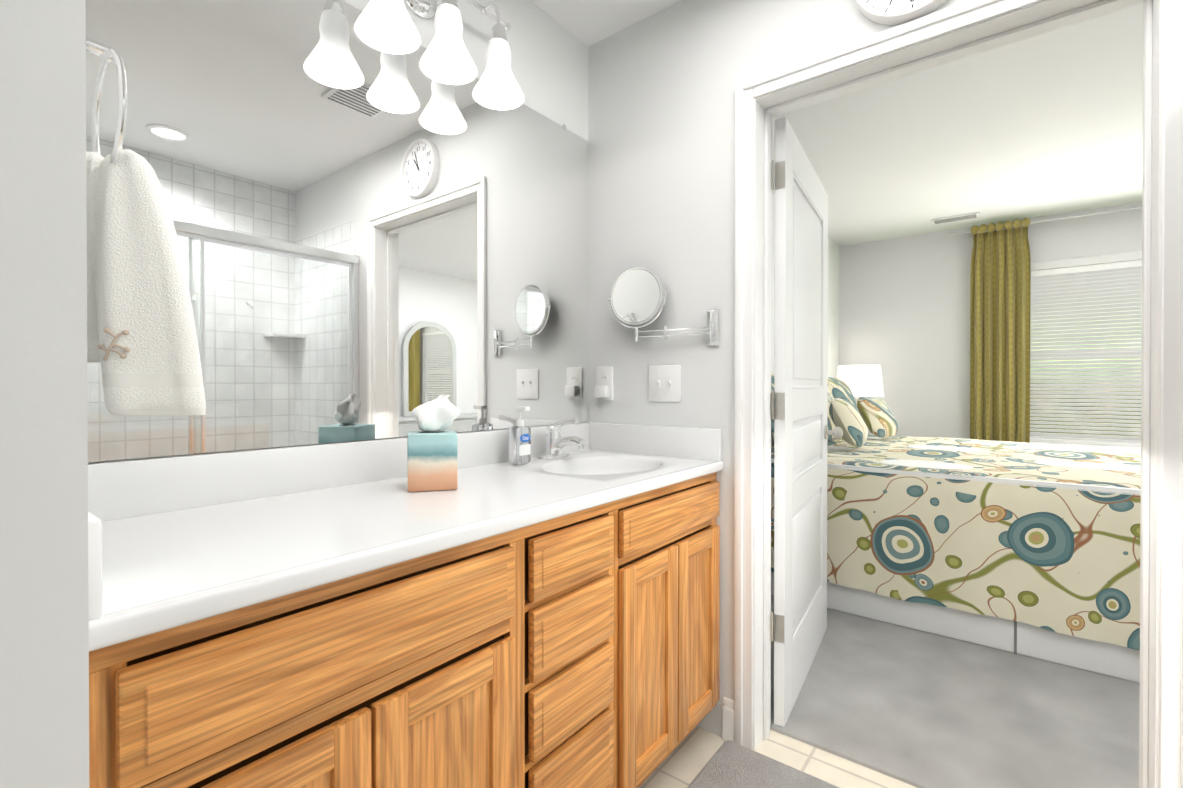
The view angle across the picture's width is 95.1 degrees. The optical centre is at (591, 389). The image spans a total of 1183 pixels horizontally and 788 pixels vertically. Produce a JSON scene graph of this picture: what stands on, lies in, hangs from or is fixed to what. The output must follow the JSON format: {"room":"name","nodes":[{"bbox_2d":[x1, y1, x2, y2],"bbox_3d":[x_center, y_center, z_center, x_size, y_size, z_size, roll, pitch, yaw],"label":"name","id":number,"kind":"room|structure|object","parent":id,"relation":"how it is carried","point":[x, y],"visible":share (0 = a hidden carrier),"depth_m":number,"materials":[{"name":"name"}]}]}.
{"room":"bathroom","nodes":[
{"label":"bathroom","id":0,"kind":"room"},
{"bbox_2d":[0,0,88,787],"bbox_3d":[-1.174,-0.085,0.100,0.620,2.440,1.503,0,0,38],"label":"wall","id":1,"kind":"structure","parent":0,"point":[44,673],"depth_m":0.48,"materials":[{"name":"paint"}]},
{"bbox_2d":[88,506,107,617],"bbox_3d":[-0.721,0.186,0.717,0.531,0.104,0.018,0,0,38],"label":"backsplash","id":2,"kind":"structure","parent":1,"relation":"attached to","point":[97,522],"depth_m":0.56,"materials":[{"name":"white stone"}]},
{"bbox_2d":[86,36,205,415],"bbox_3d":[-0.622,-0.218,0.710,0.200,0.504,0.139,0,0,38],"label":"towel","id":3,"kind":"object","parent":1,"relation":"attached to","point":[142,345],"visible":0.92,"depth_m":0.69,"materials":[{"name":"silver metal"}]},
{"bbox_2d":[88,422,587,517],"bbox_3d":[-0.474,0.182,1.477,0.019,0.104,1.520,0,0,38],"label":"backsplash","id":4,"kind":"structure","parent":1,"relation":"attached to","point":[120,489],"depth_m":1.17,"materials":[{"name":"white stone"}]},
{"bbox_2d":[88,0,587,463],"bbox_3d":[-0.951,-0.090,0.984,0.120,2.440,3.170,0,0,38],"label":"wall","id":5,"kind":"structure","parent":0,"point":[549,63],"depth_m":1.85,"materials":[{"name":"paint"}]},
{"bbox_2d":[85,0,588,462],"bbox_3d":[-0.479,-0.414,1.478,0.008,1.082,1.519,0,0,38],"label":"vanity mirror","id":6,"kind":"object","parent":5,"relation":"attached to","point":[374,243],"visible":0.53,"depth_m":1.30,"materials":[{"name":"silver glass"}]},
{"bbox_2d":[354,0,523,109],"bbox_3d":[-0.395,-0.990,1.423,0.207,0.318,0.548,0,0,38],"label":"sconce","id":7,"kind":"object","parent":5,"relation":"attached to","point":[387,26],"visible":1,"depth_m":1.43,"materials":[{"name":"white glass"}]},
{"bbox_2d":[722,697,733,741],"bbox_3d":[-0.046,1.067,0.192,1.170,0.135,3.030,0,0,38],"label":"baseboard","id":8,"kind":"structure","parent":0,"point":[728,719],"depth_m":1.72,"materials":[{"name":"white wood"}]},
{"bbox_2d":[638,726,916,787],"bbox_3d":[0.039,1.159,0.212,2.640,0.050,3.165,0,0,38],"label":"floor","id":9,"kind":"structure","parent":0,"point":[687,759],"depth_m":1.63,"materials":[{"name":"beige tile"}]},
{"bbox_2d":[89,462,719,787],"bbox_3d":[-0.263,0.711,1.315,0.553,0.835,1.520,0,0,38],"label":"bathroom vanity","id":10,"kind":"object","parent":9,"relation":"on","point":[357,614],"depth_m":0.93,"materials":[{"name":"brown wood"}]},
{"bbox_2d":[89,450,723,661],"bbox_3d":[-0.263,0.263,1.313,0.554,0.060,1.520,0,0,38],"label":"countertop","id":11,"kind":"structure","parent":10,"relation":"on","point":[170,572],"depth_m":0.89,"materials":[{"name":"white stone"}]},
{"bbox_2d":[407,395,459,491],"bbox_3d":[-0.375,0.123,1.288,0.119,0.218,0.110,0,0,-18],"label":"tissue box","id":12,"kind":"object","parent":11,"relation":"on","point":[432,453],"visible":1,"depth_m":1.24,"materials":[{"name":"multicoloured cardboard"}]},
{"bbox_2d":[509,406,530,464],"bbox_3d":[-0.215,0.142,1.663,0.055,0.177,0.068,0,0,38],"label":"soap dispenser","id":13,"kind":"object","parent":11,"relation":"on","point":[519,443],"visible":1,"depth_m":1.65,"materials":[{"name":"white"}]},
{"bbox_2d":[537,418,585,460],"bbox_3d":[-0.089,0.162,1.771,0.164,0.136,0.152,0,0,38],"label":"faucet","id":14,"kind":"object","parent":11,"relation":"on","point":[555,443],"depth_m":1.77,"materials":[{"name":"silver metal"}]},
{"bbox_2d":[687,740,839,787],"bbox_3d":[0.360,1.110,1.201,0.515,0.033,0.860,0,0,38],"label":"bath rug","id":15,"kind":"object","parent":9,"relation":"on","point":[730,764],"visible":1,"depth_m":1.54,"materials":[{"name":"grey fabric"}]},
{"bbox_2d":[588,0,967,736],"bbox_3d":[0.641,-0.094,1.661,1.551,2.440,0.140,0,0,38],"label":"wall","id":16,"kind":"structure","parent":0,"point":[661,110],"depth_m":1.83,"materials":[{"name":"paint"}]},
{"bbox_2d":[594,367,612,399],"bbox_3d":[0.040,-0.022,2.021,0.078,0.126,0.034,0,0,38],"label":"electrical outlet plate","id":17,"kind":"object","parent":16,"relation":"attached to","point":[603,388],"visible":1,"depth_m":2.02,"materials":[{"name":"white plastic"}]},
{"bbox_2d":[588,422,722,461],"bbox_3d":[0.206,0.179,1.899,0.531,0.104,0.018,0,0,38],"label":"backsplash","id":18,"kind":"structure","parent":16,"relation":"attached to","point":[677,442],"depth_m":1.87,"materials":[{"name":"white stone"}]},
{"bbox_2d":[608,267,718,345],"bbox_3d":[0.233,-0.282,1.835,0.401,0.280,0.035,0,0,29],"label":"magnifying mirror","id":19,"kind":"object","parent":16,"relation":"attached to","point":[638,296],"visible":0.98,"depth_m":1.85,"materials":[{"name":"silver metal"}]},
{"bbox_2d":[649,365,680,401],"bbox_3d":[0.250,-0.020,1.869,0.128,0.126,0.016,0,0,38],"label":"switch plate","id":20,"kind":"object","parent":16,"relation":"attached to","point":[664,383],"visible":1,"depth_m":1.87,"materials":[{"name":"white plastic"}]},
{"bbox_2d":[770,117,842,726],"bbox_3d":[0.810,0.109,2.152,0.192,2.006,0.907,0,0,38],"label":"door","id":21,"kind":"structure","parent":16,"relation":"in","point":[802,432],"depth_m":1.96,"materials":[{"name":"white wood"}]},
{"bbox_2d":[855,0,946,24],"bbox_3d":[0.830,-1.104,1.395,0.286,0.286,0.036,0,0,38],"label":"clock","id":22,"kind":"object","parent":16,"relation":"attached to","point":[890,12],"visible":1,"depth_m":1.41,"materials":[{"name":"white plastic"}]},
{"bbox_2d":[734,0,1182,787],"bbox_3d":[0.893,0.086,1.464,0.993,2.083,0.174,0,0,38],"label":"door frame","id":23,"kind":"structure","parent":16,"relation":"attached to","point":[1039,18],"depth_m":1.32,"materials":[{"name":"white wood"}]},
{"bbox_2d":[771,193,838,377],"bbox_3d":[1.183,-0.105,3.707,0.120,2.440,3.750,0,0,38],"label":"wall","id":24,"kind":"structure","parent":0,"point":[833,306],"depth_m":4.83,"materials":[{"name":"paint"}]},
{"bbox_2d":[530,0,1142,246],"bbox_3d":[1.779,-1.351,1.219,4.120,0.080,6.920,0,0,38],"label":"ceiling","id":25,"kind":"structure","parent":0,"point":[1047,123],"depth_m":2.77,"materials":[{"name":"paint"}]},
{"bbox_2d":[931,212,979,224],"bbox_3d":[2.816,-1.321,4.187,0.310,0.011,0.130,0,0,38],"label":"ceiling vent","id":26,"kind":"object","parent":25,"relation":"in","point":[956,218],"visible":0.98,"depth_m":4.17,"materials":[{"name":"white metal"}]},
{"bbox_2d":[770,595,1139,787],"bbox_3d":[2.756,1.141,2.478,4.120,0.062,3.755,0,0,38],"label":"floor","id":27,"kind":"structure","parent":0,"point":[917,708],"depth_m":1.86,"materials":[{"name":"grey carpet"}]},
{"bbox_2d":[771,374,1140,682],"bbox_3d":[2.207,0.509,3.125,2.190,1.194,1.989,0,0,38],"label":"bed","id":28,"kind":"object","parent":27,"relation":"on","point":[1028,549],"visible":0.79,"depth_m":2.36,"materials":[{"name":"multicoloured fabric"}]},
{"bbox_3d":[2.338,0.764,4.659,0.470,0.668,0.495,0,0,38],"label":"nightstand","id":29,"kind":"object","parent":27,"relation":"on","visible":0},
{"bbox_2d":[837,364,883,418],"bbox_3d":[2.315,0.104,4.683,0.384,0.649,0.384,0,0,38],"label":"table lamp","id":30,"kind":"object","parent":29,"relation":"on","point":[862,380],"visible":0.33,"depth_m":4.52,"materials":[{"name":"white fabric"}]},
{"bbox_2d":[839,201,1141,446],"bbox_3d":[3.188,-0.109,4.442,2.370,2.440,0.120,0,0,38],"label":"wall","id":31,"kind":"structure","parent":0,"point":[904,312],"depth_m":4.61,"materials":[{"name":"paint"}]},
{"bbox_2d":[948,206,1141,235],"bbox_3d":[3.734,-1.260,3.853,1.992,0.024,0.121,0,0,38],"label":"curtain rod","id":32,"kind":"object","parent":31,"relation":"attached to","point":[950,234],"visible":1,"depth_m":3.95,"materials":[{"name":"silver metal"}]},
{"bbox_2d":[970,218,1030,442],"bbox_3d":[3.180,-0.106,4.216,0.375,2.386,0.097,0,0,38],"label":"curtain","id":33,"kind":"object","parent":32,"relation":"hanging from","point":[1000,286],"visible":0.75,"depth_m":4.22,"materials":[{"name":"fabric"}]},
{"bbox_2d":[1030,251,1141,447],"bbox_3d":[3.742,-0.241,3.964,1.050,1.470,0.117,0,0,38],"label":"window","id":34,"kind":"structure","parent":31,"relation":"in","point":[1108,258],"depth_m":4.00,"materials":[{"name":"white"}]},
{"bbox_2d":[1030,260,1141,445],"bbox_3d":[3.742,-0.256,3.965,0.898,1.316,0.046,0,0,38],"label":"window blinds","id":35,"kind":"object","parent":34,"relation":"attached to","point":[1112,283],"visible":0.58,"depth_m":4.01,"materials":[{"name":"white plastic"}]},
{"label":"outside","id":36,"kind":"structure","parent":0,"visible":0},
{"bbox_2d":[1030,293,1140,435],"bbox_3d":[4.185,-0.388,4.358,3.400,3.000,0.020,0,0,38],"label":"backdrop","id":37,"kind":"structure","parent":36,"point":[1085,387],"depth_m":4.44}
]}

